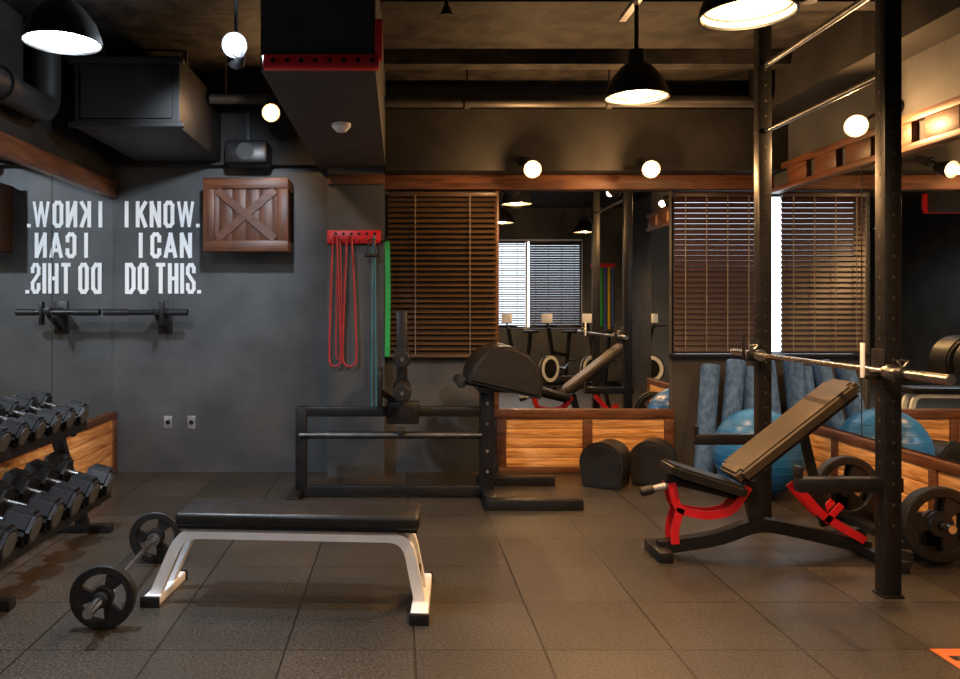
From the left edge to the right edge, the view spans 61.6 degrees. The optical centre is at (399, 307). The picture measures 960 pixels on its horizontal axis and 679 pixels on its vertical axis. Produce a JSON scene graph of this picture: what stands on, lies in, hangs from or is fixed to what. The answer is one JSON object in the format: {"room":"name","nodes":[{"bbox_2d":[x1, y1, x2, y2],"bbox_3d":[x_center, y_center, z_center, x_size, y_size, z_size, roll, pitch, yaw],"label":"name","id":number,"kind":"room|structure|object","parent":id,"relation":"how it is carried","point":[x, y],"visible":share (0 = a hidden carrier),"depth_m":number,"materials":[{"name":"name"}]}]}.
{"room":"gym","nodes":[
{"label":"gym","id":0,"kind":"room"},
{"bbox_2d":[0,0,111,179],"bbox_3d":[-2.535,-0.250,2.665,0.150,3.300,8.630,0,0,0],"label":"wall","id":1,"kind":"structure","parent":0,"point":[54,136],"depth_m":5.57,"materials":[{"name":"paint"}]},
{"bbox_2d":[0,156,112,447],"bbox_3d":[-2.453,-0.025,4.213,0.015,1.810,5.225,0,0,0],"label":"mirror","id":2,"kind":"object","parent":1,"relation":"attached to","point":[56,234],"visible":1,"depth_m":5.66,"materials":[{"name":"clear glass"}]},
{"bbox_2d":[0,411,116,479],"bbox_3d":[-2.435,1.140,4.210,0.050,0.520,5.220,0,0,0],"label":"trim","id":3,"kind":"structure","parent":1,"relation":"attached to","point":[95,444],"depth_m":6.25,"materials":[{"name":"brown wood"}]},
{"bbox_2d":[0,131,116,198],"bbox_3d":[-2.435,-1.000,4.165,0.050,0.140,5.330,0,0,0],"label":"trim","id":4,"kind":"structure","parent":1,"relation":"attached to","point":[12,148],"depth_m":5.56,"materials":[{"name":"brown wood"}]},
{"bbox_2d":[328,168,384,476],"bbox_3d":[-0.365,0.050,6.730,0.470,2.700,0.200,0,0,0],"label":"column","id":5,"kind":"structure","parent":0,"point":[350,207],"depth_m":6.63,"materials":[{"name":"paint"}]},
{"bbox_2d":[327,230,380,256],"bbox_3d":[-0.380,-0.527,6.573,0.440,0.225,0.114,0,0,0],"label":"rack","id":6,"kind":"object","parent":5,"relation":"attached to","point":[359,236],"depth_m":6.58,"materials":[{"name":"red metal"}]},
{"bbox_2d":[328,235,341,366],"bbox_3d":[-0.535,-0.053,6.562,0.110,1.083,0.031,0,0,0],"label":"band","id":7,"kind":"object","parent":6,"relation":"hanging from","point":[339,363],"visible":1,"depth_m":6.56,"materials":[{"name":"red rubber"}]},
{"bbox_2d":[335,236,342,359],"bbox_3d":[-0.500,-0.084,6.562,0.064,1.019,0.027,0,0,0],"label":"band","id":8,"kind":"object","parent":6,"relation":"hanging from","point":[338,237],"visible":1,"depth_m":6.56,"materials":[{"name":"red rubber"}]},
{"bbox_2d":[342,235,356,366],"bbox_3d":[-0.415,-0.053,6.562,0.131,1.083,0.031,0,0,0],"label":"band","id":9,"kind":"object","parent":6,"relation":"hanging from","point":[348,236],"visible":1,"depth_m":6.56,"materials":[{"name":"red rubber"}]},
{"bbox_2d":[371,236,376,405],"bbox_3d":[-0.215,0.117,6.562,0.048,1.419,0.027,0,0,0],"label":"band","id":10,"kind":"object","parent":6,"relation":"hanging from","point":[373,250],"visible":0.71,"depth_m":6.56,"materials":[{"name":"rubber"}]},
{"bbox_2d":[383,239,390,356],"bbox_3d":[-0.106,-0.083,6.597,0.062,0.967,0.064,0,0,0],"label":"band","id":11,"kind":"object","parent":6,"relation":"hanging from","point":[387,243],"visible":1,"depth_m":6.57,"materials":[{"name":"green rubber"}]},
{"bbox_2d":[327,175,383,184],"bbox_3d":[-0.365,-1.060,6.610,0.470,0.080,0.040,0,0,0],"label":"trim","id":12,"kind":"structure","parent":5,"relation":"attached to","point":[331,179],"depth_m":6.59,"materials":[{"name":"brown wood"}]},
{"bbox_2d":[112,85,671,471],"bbox_3d":[-0.070,-0.250,6.905,4.780,3.300,0.150,0,0,0],"label":"wall","id":13,"kind":"structure","parent":0,"point":[250,349],"depth_m":6.83,"materials":[{"name":"paint"}]},
{"bbox_2d":[103,301,188,333],"bbox_3d":[-2.085,0.080,6.680,0.690,0.280,0.300,0,0,0],"label":"bar","id":14,"kind":"object","parent":13,"relation":"attached to","point":[164,314],"visible":1,"depth_m":6.54,"materials":[{"name":"black metal"}]},
{"bbox_2d":[125,201,200,293],"bbox_3d":[-2.023,-0.518,6.824,0.652,0.802,0.012,0,0,0],"label":"lettering","id":15,"kind":"object","parent":13,"relation":"attached to","point":[155,214],"depth_m":6.82,"materials":[{"name":"white paint"}]},
{"bbox_2d":[164,416,171,428],"bbox_3d":[-1.980,0.975,6.824,0.070,0.110,0.011,0,0,0],"label":"wall outlet","id":16,"kind":"object","parent":13,"relation":"attached to","point":[167,419],"visible":1,"depth_m":6.82,"materials":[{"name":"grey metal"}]},
{"bbox_2d":[187,416,195,428],"bbox_3d":[-1.780,0.975,6.824,0.070,0.110,0.011,0,0,0],"label":"wall outlet","id":17,"kind":"object","parent":13,"relation":"attached to","point":[191,420],"visible":1,"depth_m":6.82,"materials":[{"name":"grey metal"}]},
{"bbox_2d":[203,178,292,253],"bbox_3d":[-1.255,-0.760,6.664,0.690,0.600,0.332,0,0,0],"label":"wooden crate","id":18,"kind":"object","parent":13,"relation":"attached to","point":[240,214],"visible":1,"depth_m":6.50,"materials":[{"name":"brown wood"}]},
{"bbox_2d":[388,192,496,357],"bbox_3d":[0.360,-0.280,6.768,0.920,1.400,0.064,0,0,0],"label":"blind","id":19,"kind":"object","parent":13,"relation":"attached to","point":[392,196],"visible":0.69,"depth_m":6.77,"materials":[{"name":"brown wood"}]},
{"bbox_2d":[385,175,773,190],"bbox_3d":[1.515,-1.060,6.780,3.290,0.120,0.100,0,0,0],"label":"trim","id":20,"kind":"structure","parent":13,"relation":"attached to","point":[392,182],"depth_m":6.73,"materials":[{"name":"brown wood"}]},
{"bbox_2d":[494,409,673,472],"bbox_3d":[1.560,1.130,6.800,1.520,0.540,0.060,0,0,0],"label":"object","id":21,"kind":"structure","parent":13,"relation":"attached to","point":[527,440],"depth_m":6.79,"materials":[{"name":"brown wood"}]},
{"bbox_2d":[499,192,668,408],"bbox_3d":[1.565,-0.065,6.819,1.450,1.850,0.018,0,0,0],"label":"mirror","id":22,"kind":"object","parent":13,"relation":"attached to","point":[584,276],"visible":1,"depth_m":6.81,"materials":[{"name":"clear glass"}]},
{"bbox_2d":[385,109,787,174],"bbox_3d":[1.520,-1.370,6.670,3.280,0.500,0.320,0,0,0],"label":"soffit","id":23,"kind":"structure","parent":13,"relation":"attached to","point":[417,141],"depth_m":6.51,"materials":[{"name":"paint"}]},
{"bbox_2d":[523,157,541,177],"bbox_3d":[1.038,-1.122,6.378,0.139,0.209,0.287,0,0,0],"label":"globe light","id":24,"kind":"object","parent":23,"relation":"attached to","point":[532,168],"visible":1,"depth_m":6.27,"materials":[{"name":"white glass"}]},
{"bbox_2d":[637,157,659,177],"bbox_3d":[1.968,-1.122,6.378,0.142,0.209,0.287,0,0,0],"label":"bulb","id":25,"kind":"object","parent":23,"relation":"attached to","point":[650,169],"visible":1,"depth_m":6.27,"materials":[{"name":"white glass"}]},
{"bbox_2d":[669,192,745,356],"bbox_3d":[2.730,-0.292,6.855,0.860,1.415,0.170,0,0,0],"label":"window","id":26,"kind":"structure","parent":13,"relation":"in","point":[672,354],"depth_m":6.86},
{"bbox_2d":[673,192,753,352],"bbox_3d":[2.688,-0.300,6.808,0.715,1.360,0.064,0,0,0],"label":"blind","id":27,"kind":"object","parent":26,"relation":"attached to","point":[713,262],"visible":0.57,"depth_m":6.81,"materials":[{"name":"brown wood"}]},
{"bbox_2d":[672,357,751,471],"bbox_3d":[2.815,0.910,6.905,0.990,0.980,0.150,0,0,0],"label":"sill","id":28,"kind":"structure","parent":13,"relation":"attached to","point":[686,371],"depth_m":6.83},
{"bbox_2d":[672,85,753,191],"bbox_3d":[2.815,-1.450,6.905,0.990,0.900,0.150,0,0,0],"label":"header","id":29,"kind":"object","parent":13,"relation":"attached to","point":[677,90],"depth_m":6.83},
{"bbox_2d":[2,0,841,84],"bbox_3d":[0.870,-1.950,2.665,7.060,0.100,8.730,0,0,0],"label":"ceiling","id":30,"kind":"structure","parent":0,"point":[125,27],"depth_m":5.54,"materials":[{"name":"paint"}]},
{"bbox_2d":[0,47,60,121],"bbox_3d":[-2.320,-1.545,3.670,0.210,0.710,3.341,0,0,0],"label":"drain pipe","id":31,"kind":"object","parent":30,"relation":"attached to","point":[40,100],"visible":0.84,"depth_m":5.09,"materials":[{"name":"metal"}]},
{"bbox_2d":[20,0,103,55],"bbox_3d":[-1.570,-1.565,3.720,0.360,0.671,0.360,0,0,0],"label":"pendant lamp","id":32,"kind":"object","parent":30,"relation":"hanging from","point":[62,27],"visible":1,"depth_m":3.65,"materials":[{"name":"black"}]},
{"bbox_2d":[27,31,96,46],"bbox_3d":[-1.570,-1.272,3.720,0.317,0.015,0.317,0,0,0],"label":"diffuser","id":33,"kind":"object","parent":32,"relation":"attached to","point":[38,38],"depth_m":3.74,"materials":[{"name":"white plastic"}]},
{"bbox_2d":[68,50,220,160],"bbox_3d":[-1.860,-1.565,6.065,0.780,0.670,1.290,0,0,0],"label":"ventilation duct","id":34,"kind":"object","parent":30,"relation":"hanging from","point":[144,108],"visible":0.99,"depth_m":5.45,"materials":[{"name":"metal"}]},
{"bbox_2d":[107,81,316,166],"bbox_3d":[-1.570,-1.550,6.770,1.780,0.700,0.120,0,0,0],"label":"wall","id":35,"kind":"structure","parent":30,"relation":"attached to","point":[288,149],"depth_m":6.71,"materials":[{"name":"paint"}]},
{"bbox_2d":[262,96,279,121],"bbox_3d":[-0.984,-1.516,6.107,0.138,0.218,0.183,0,0,-9],"label":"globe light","id":36,"kind":"object","parent":35,"relation":"attached to","point":[270,111],"visible":1,"depth_m":6.05,"materials":[{"name":"white glass"}]},
{"bbox_2d":[222,0,246,69],"bbox_3d":[-0.928,-1.635,4.546,0.139,0.536,0.183,0,0,0],"label":"track spotlight","id":37,"kind":"object","parent":30,"relation":"hanging from","point":[234,45],"visible":1,"depth_m":4.50,"materials":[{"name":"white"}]},
{"bbox_2d":[209,63,279,103],"bbox_3d":[-1.075,-1.740,6.200,0.790,0.320,0.080,0,0,0],"label":"ceiling pipe","id":38,"kind":"object","parent":30,"relation":"hanging from","point":[225,98],"depth_m":6.17,"materials":[{"name":"black metal"}]},
{"bbox_2d":[225,77,271,167],"bbox_3d":[-1.245,-1.535,6.572,0.350,0.730,0.255,0,0,0],"label":"projector","id":39,"kind":"object","parent":30,"relation":"hanging from","point":[248,153],"visible":1,"depth_m":6.46,"materials":[{"name":"black plastic"}]},
{"bbox_2d":[261,0,385,171],"bbox_3d":[-0.400,-1.530,5.365,0.560,0.740,2.930,0,0,0],"label":"ceiling beam","id":40,"kind":"structure","parent":30,"relation":"attached to","point":[312,101],"depth_m":4.15,"materials":[{"name":"paint"}]},
{"bbox_2d":[263,19,382,70],"bbox_3d":[-0.372,-1.272,3.868,0.575,0.235,0.064,0,0,0],"label":"anchor","id":41,"kind":"object","parent":40,"relation":"attached to","point":[271,62],"visible":1,"depth_m":3.84,"materials":[{"name":"red metal"}]},
{"bbox_2d":[332,122,350,132],"bbox_3d":[-0.370,-1.135,5.040,0.120,0.050,0.120,0,0,0],"label":"smoke detector","id":42,"kind":"object","parent":40,"relation":"attached to","point":[340,127],"visible":1,"depth_m":5.00,"materials":[{"name":"white plastic"}]},
{"bbox_2d":[440,0,452,17],"bbox_3d":[0.250,-1.735,4.300,0.070,0.330,0.070,0,0,0],"label":"sprinkler","id":43,"kind":"object","parent":30,"relation":"attached to","point":[446,12],"visible":1,"depth_m":4.28,"materials":[{"name":"paint"}]},
{"bbox_2d":[384,70,753,108],"bbox_3d":[1.340,-1.723,6.200,2.920,0.355,0.110,0,0,0],"label":"ceiling pipe","id":44,"kind":"object","parent":30,"relation":"hanging from","point":[466,101],"depth_m":6.16,"materials":[{"name":"metal"}]},
{"bbox_2d":[384,50,790,69],"bbox_3d":[1.380,-1.850,5.970,3.000,0.100,0.140,0,0,0],"label":"ceiling beam","id":45,"kind":"structure","parent":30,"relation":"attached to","point":[393,59],"depth_m":5.90,"materials":[{"name":"paint"}]},
{"bbox_2d":[380,0,874,9],"bbox_3d":[1.380,-1.850,4.770,3.000,0.100,0.140,0,0,0],"label":"joist","id":46,"kind":"object","parent":30,"relation":"attached to","point":[384,4],"visible":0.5,"depth_m":4.76,"materials":[{"name":"paint"}]},
{"bbox_2d":[619,0,641,21],"bbox_3d":[1.320,-1.800,2.875,0.040,0.200,3.750,0,0,0],"label":"track","id":47,"kind":"object","parent":30,"relation":"hanging from","point":[629,9],"visible":1,"depth_m":4.59,"materials":[{"name":"grey metal"}]},
{"bbox_2d":[604,5,669,105],"bbox_3d":[1.330,-1.440,4.500,0.360,0.521,0.360,0,0,0],"label":"pendant lamp","id":48,"kind":"object","parent":47,"relation":"hanging from","point":[637,82],"visible":1,"depth_m":4.44,"materials":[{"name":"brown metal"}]},
{"bbox_2d":[610,90,663,98],"bbox_3d":[1.330,-1.222,4.500,0.317,0.015,0.317,0,0,0],"label":"diffuser","id":49,"kind":"object","parent":48,"relation":"attached to","point":[650,94],"depth_m":4.53,"materials":[{"name":"white"}]},
{"bbox_2d":[698,0,799,30],"bbox_3d":[1.330,-1.409,3.060,0.360,0.581,0.360,0,0,0],"label":"pendant lamp","id":50,"kind":"object","parent":47,"relation":"hanging from","point":[717,15],"visible":1,"depth_m":3.10,"materials":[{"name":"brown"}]},
{"bbox_2d":[705,0,791,20],"bbox_3d":[1.330,-1.163,3.060,0.317,0.015,0.317,0,0,0],"label":"diffuser","id":51,"kind":"object","parent":50,"relation":"attached to","point":[774,9],"depth_m":3.10,"materials":[{"name":"white plastic"}]},
{"bbox_2d":[802,0,817,4],"bbox_3d":[2.050,-1.715,4.000,0.070,0.370,0.070,0,0,0],"label":"sprinkler","id":52,"kind":"object","parent":30,"relation":"attached to","point":[805,2],"visible":1,"depth_m":4.01,"materials":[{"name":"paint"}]},
{"bbox_2d":[772,0,959,117],"bbox_3d":[3.020,-1.725,5.030,0.280,0.350,2.960,0,0,0],"label":"soffit","id":53,"kind":"structure","parent":30,"relation":"attached to","point":[840,57],"depth_m":5.22,"materials":[{"name":"paint"}]},
{"bbox_2d":[0,472,959,678],"bbox_3d":[0.870,1.450,2.665,7.060,0.100,8.730,0,0,0],"label":"floor","id":54,"kind":"structure","parent":0,"point":[515,594],"depth_m":3.86,"materials":[{"name":"tile"}]},
{"bbox_2d":[0,402,113,610],"bbox_3d":[-2.080,0.996,3.700,0.560,0.808,2.800,0,0,0],"label":"dumbbell rack","id":55,"kind":"object","parent":54,"relation":"on","point":[58,440],"visible":0.52,"depth_m":4.58,"materials":[{"name":"black metal"}]},
{"bbox_2d":[0,425,10,453],"bbox_3d":[-2.125,0.617,3.960,0.358,0.140,0.147,16,0,1],"label":"dumbbell","id":56,"kind":"object","parent":55,"relation":"on","point":[5,433],"depth_m":3.95,"materials":[{"name":"black rubber"}]},
{"bbox_2d":[0,519,17,562],"bbox_3d":[-1.980,1.024,3.645,0.421,0.179,0.187,16,0,0],"label":"dumbbell","id":57,"kind":"object","parent":55,"relation":"on","point":[8,531],"depth_m":3.63,"materials":[{"name":"black rubber"}]},
{"bbox_2d":[1,417,29,448],"bbox_3d":[-2.125,0.617,4.160,0.358,0.140,0.147,16,0,0],"label":"dumbbell","id":58,"kind":"object","parent":55,"relation":"on","point":[20,429],"depth_m":4.12,"materials":[{"name":"black rubber"}]},
{"bbox_2d":[0,503,42,547],"bbox_3d":[-1.980,1.024,3.900,0.421,0.179,0.187,16,-1,-2],"label":"dumbbell","id":59,"kind":"object","parent":55,"relation":"on","point":[28,519],"depth_m":3.86,"materials":[{"name":"black rubber"}]},
{"bbox_2d":[0,404,45,442],"bbox_3d":[-2.125,0.617,4.360,0.358,0.140,0.147,16,1,2],"label":"dumbbell","id":60,"kind":"object","parent":55,"relation":"on","point":[37,423],"depth_m":4.33,"materials":[{"name":"black rubber"}]},
{"bbox_2d":[0,396,61,435],"bbox_3d":[-2.125,0.617,4.560,0.358,0.140,0.147,16,0,-1],"label":"dumbbell","id":61,"kind":"object","parent":55,"relation":"on","point":[13,408],"depth_m":4.53,"materials":[{"name":"black rubber"}]},
{"bbox_2d":[0,480,63,532],"bbox_3d":[-1.980,1.024,4.155,0.421,0.179,0.187,16,0,-1],"label":"dumbbell","id":62,"kind":"object","parent":55,"relation":"on","point":[51,506],"depth_m":4.12,"materials":[{"name":"black rubber"}]},
{"bbox_2d":[1,468,82,519],"bbox_3d":[-1.980,1.024,4.410,0.421,0.179,0.187,16,0,2],"label":"dumbbell","id":63,"kind":"object","parent":55,"relation":"on","point":[24,482],"depth_m":4.37,"materials":[{"name":"black rubber"}]},
{"bbox_2d":[13,392,75,430],"bbox_3d":[-2.125,0.617,4.760,0.358,0.140,0.147,16,1,2],"label":"dumbbell","id":64,"kind":"object","parent":55,"relation":"on","point":[29,402],"depth_m":4.73,"materials":[{"name":"black rubber"}]},
{"bbox_2d":[29,389,88,425],"bbox_3d":[-2.125,0.617,4.960,0.358,0.140,0.147,16,0,1],"label":"dumbbell","id":65,"kind":"object","parent":55,"relation":"on","point":[44,398],"depth_m":4.93,"materials":[{"name":"black rubber"}]},
{"bbox_2d":[23,459,99,508],"bbox_3d":[-1.980,1.024,4.665,0.421,0.179,0.187,16,1,2],"label":"dumbbell","id":66,"kind":"object","parent":55,"relation":"on","point":[45,472],"depth_m":4.62,"materials":[{"name":"black rubber"}]},
{"bbox_2d":[43,451,115,497],"bbox_3d":[-1.980,1.024,4.920,0.421,0.179,0.187,16,-1,-2],"label":"dumbbell","id":67,"kind":"object","parent":55,"relation":"on","point":[64,463],"depth_m":4.88,"materials":[{"name":"black rubber"}]},
{"bbox_2d":[69,511,181,629],"bbox_3d":[-1.320,1.260,3.950,0.280,0.280,1.320,0,0,-3],"label":"barbell","id":68,"kind":"object","parent":54,"relation":"on","point":[103,596],"visible":0.95,"depth_m":3.48,"materials":[{"name":"metal"}]},
{"bbox_2d":[140,499,432,625],"bbox_3d":[-0.527,1.180,3.862,1.355,0.440,0.590,0,0,4],"label":"bench","id":69,"kind":"object","parent":54,"relation":"on","point":[397,523],"visible":1,"depth_m":3.74,"materials":[{"name":"black leather"}]},
{"bbox_2d":[287,311,583,510],"bbox_3d":[0.235,0.710,5.940,2.070,1.380,0.840,0,0,0],"label":"exercise machine","id":70,"kind":"object","parent":54,"relation":"on","point":[492,368],"visible":1,"depth_m":5.87,"materials":[{"name":"metal"}]},
{"bbox_2d":[579,439,630,489],"bbox_3d":[1.630,1.220,6.320,0.347,0.359,0.300,0,0,32],"label":"pad","id":71,"kind":"object","parent":54,"relation":"on","point":[606,463],"visible":1,"depth_m":6.20,"materials":[{"name":"black leather"}]},
{"bbox_2d":[630,437,677,485],"bbox_3d":[2.020,1.220,6.380,0.347,0.359,0.300,0,0,26],"label":"pad","id":72,"kind":"object","parent":54,"relation":"on","point":[646,456],"visible":0.84,"depth_m":6.26,"materials":[{"name":"black leather"}]},
{"bbox_2d":[694,364,719,472],"bbox_3d":[2.525,0.929,6.585,0.150,0.936,0.356,0,0,37],"label":"foam roller","id":73,"kind":"object","parent":54,"relation":"on","point":[710,373],"visible":0.72,"depth_m":6.54,"materials":[{"name":"blue plastic"}]},
{"bbox_2d":[717,359,745,474],"bbox_3d":[2.725,0.909,6.580,0.150,0.975,0.362,0,0,43],"label":"foam roller","id":74,"kind":"object","parent":54,"relation":"on","point":[735,368],"visible":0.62,"depth_m":6.57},
{"bbox_2d":[742,366,753,409],"bbox_3d":[2.915,0.937,6.610,0.150,0.910,0.289,0,0,12],"label":"foam roller","id":75,"kind":"object","parent":54,"relation":"on","point":[748,394],"visible":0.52,"depth_m":6.60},
{"bbox_2d":[712,408,805,495],"bbox_3d":[2.680,1.075,5.980,0.656,0.650,0.656,0,0,0],"label":"exercise ball","id":76,"kind":"object","parent":54,"relation":"on","point":[742,421],"visible":0.3,"depth_m":5.81,"materials":[{"name":"blue plastic"}]},
{"bbox_2d":[639,379,913,573],"bbox_3d":[2.052,0.904,4.520,1.395,0.992,0.624,0,0,0],"label":"bench","id":77,"kind":"object","parent":54,"relation":"on","point":[793,427],"visible":0.91,"depth_m":4.49,"materials":[{"name":"black leather"}]},
{"bbox_2d":[772,360,780,413],"bbox_3d":[3.040,0.912,6.540,0.150,0.967,0.344,0,0,-6],"label":"foam roller","id":78,"kind":"object","parent":54,"relation":"on","point":[776,407],"visible":0.04,"depth_m":6.52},
{"bbox_2d":[693,0,904,598],"bbox_3d":[2.185,-0.250,4.575,0.510,3.300,1.450,0,0,0],"label":"rack","id":79,"kind":"object","parent":54,"relation":"on","point":[887,484],"visible":0.87,"depth_m":3.88,"materials":[{"name":"metal"}]},
{"bbox_2d":[730,344,955,384],"bbox_3d":[2.295,0.286,4.420,0.072,0.100,2.180,0,0,0],"label":"barbell","id":80,"kind":"object","parent":79,"relation":"on","point":[888,371],"visible":1,"depth_m":3.75,"materials":[{"name":"metal"}]},
{"bbox_2d":[817,455,959,562],"bbox_3d":[2.930,1.185,4.830,0.410,0.430,1.180,0,0,0],"label":"barbell","id":81,"kind":"object","parent":54,"relation":"on","point":[937,540],"visible":0.61,"depth_m":4.35,"materials":[{"name":"metal"}]},
{"bbox_2d":[929,649,959,668],"bbox_3d":[2.460,1.398,3.190,0.580,0.004,0.180,0,0,0],"label":"sign","id":82,"kind":"object","parent":54,"relation":"on","point":[952,656],"visible":1,"depth_m":3.23,"materials":[{"name":"orange plastic"}]},
{"bbox_2d":[494,190,498,408],"bbox_3d":[0.820,-0.070,6.810,0.040,1.860,0.040,0,0,0],"label":"frame","id":83,"kind":"structure","parent":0,"point":[496,395],"depth_m":6.79,"materials":[{"name":"black metal"}]},
{"bbox_2d":[788,34,959,463],"bbox_3d":[3.235,-0.250,5.190,0.150,3.300,3.280,0,0,0],"label":"wall","id":84,"kind":"structure","parent":0,"point":[930,77],"depth_m":5.03,"materials":[{"name":"grey paint"}]},
{"bbox_2d":[774,120,924,186],"bbox_3d":[3.154,-1.070,5.140,0.012,0.220,3.180,0,0,0],"label":"backing","id":85,"kind":"object","parent":84,"relation":"attached to","point":[780,178],"visible":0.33,"depth_m":5.69,"materials":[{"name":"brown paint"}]},
{"bbox_2d":[772,137,959,462],"bbox_3d":[3.152,-0.045,5.214,0.015,1.830,3.228,0,0,0],"label":"mirror","id":86,"kind":"object","parent":84,"relation":"attached to","point":[816,225],"visible":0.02,"depth_m":5.42,"materials":[{"name":"clear glass"}]},
{"bbox_2d":[861,167,861,435],"bbox_3d":[3.143,-0.045,5.450,0.002,1.830,0.004,0,0,0],"label":"joint","id":87,"kind":"object","parent":86,"relation":"attached to","point":[861,167],"visible":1,"depth_m":5.45,"materials":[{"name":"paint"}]},
{"bbox_2d":[772,128,959,193],"bbox_3d":[3.130,-0.980,5.140,0.060,0.040,3.180,0,0,0],"label":"rail","id":88,"kind":"object","parent":84,"relation":"attached to","point":[955,133],"visible":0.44,"depth_m":5.39,"materials":[{"name":"brown wood"}]},
{"bbox_2d":[787,160,811,182],"bbox_3d":[3.132,-1.065,6.270,0.055,0.130,0.300,0,0,0],"label":"block","id":89,"kind":"object","parent":88,"relation":"on","point":[801,170],"visible":0.76,"depth_m":6.22,"materials":[{"name":"brown wood"}]},
{"bbox_2d":[814,150,841,173],"bbox_3d":[3.132,-1.065,5.850,0.055,0.130,0.300,0,0,0],"label":"block","id":90,"kind":"object","parent":88,"relation":"on","point":[833,159],"visible":0.77,"depth_m":5.80,"materials":[{"name":"brown wood"}]},
{"bbox_2d":[846,137,874,163],"bbox_3d":[3.132,-1.065,5.430,0.055,0.130,0.300,0,0,0],"label":"block","id":91,"kind":"object","parent":88,"relation":"on","point":[865,148],"visible":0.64,"depth_m":5.39,"materials":[{"name":"brown wood"}]},
{"bbox_2d":[902,122,917,145],"bbox_3d":[3.132,-1.065,5.010,0.055,0.130,0.300,0,0,0],"label":"block","id":92,"kind":"object","parent":88,"relation":"on","point":[910,130],"visible":0.36,"depth_m":4.88,"materials":[{"name":"brown wood"}]},
{"bbox_2d":[925,105,959,138],"bbox_3d":[3.132,-1.065,4.590,0.055,0.130,0.300,0,0,0],"label":"block","id":93,"kind":"object","parent":88,"relation":"on","point":[947,120],"visible":0.83,"depth_m":4.58,"materials":[{"name":"brown wood"}]},
{"bbox_2d":[781,414,959,559],"bbox_3d":[3.130,1.140,5.195,0.060,0.520,3.250,0,0,0],"label":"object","id":94,"kind":"structure","parent":84,"relation":"attached to","point":[919,470],"depth_m":4.95,"materials":[{"name":"brown wood"}]},
{"bbox_2d":[781,95,959,168],"bbox_3d":[3.130,-1.155,5.140,0.060,0.050,3.180,0,0,0],"label":"rail","id":95,"kind":"object","parent":84,"relation":"attached to","point":[918,116],"visible":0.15,"depth_m":5.30,"materials":[{"name":"brown wood"}]},
{"bbox_2d":[843,103,903,136],"bbox_3d":[2.990,-1.192,5.085,0.361,0.229,0.184,0,0,0],"label":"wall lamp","id":96,"kind":"object","parent":84,"relation":"attached to","point":[855,125],"visible":0.84,"depth_m":5.03,"materials":[{"name":"white glass"}]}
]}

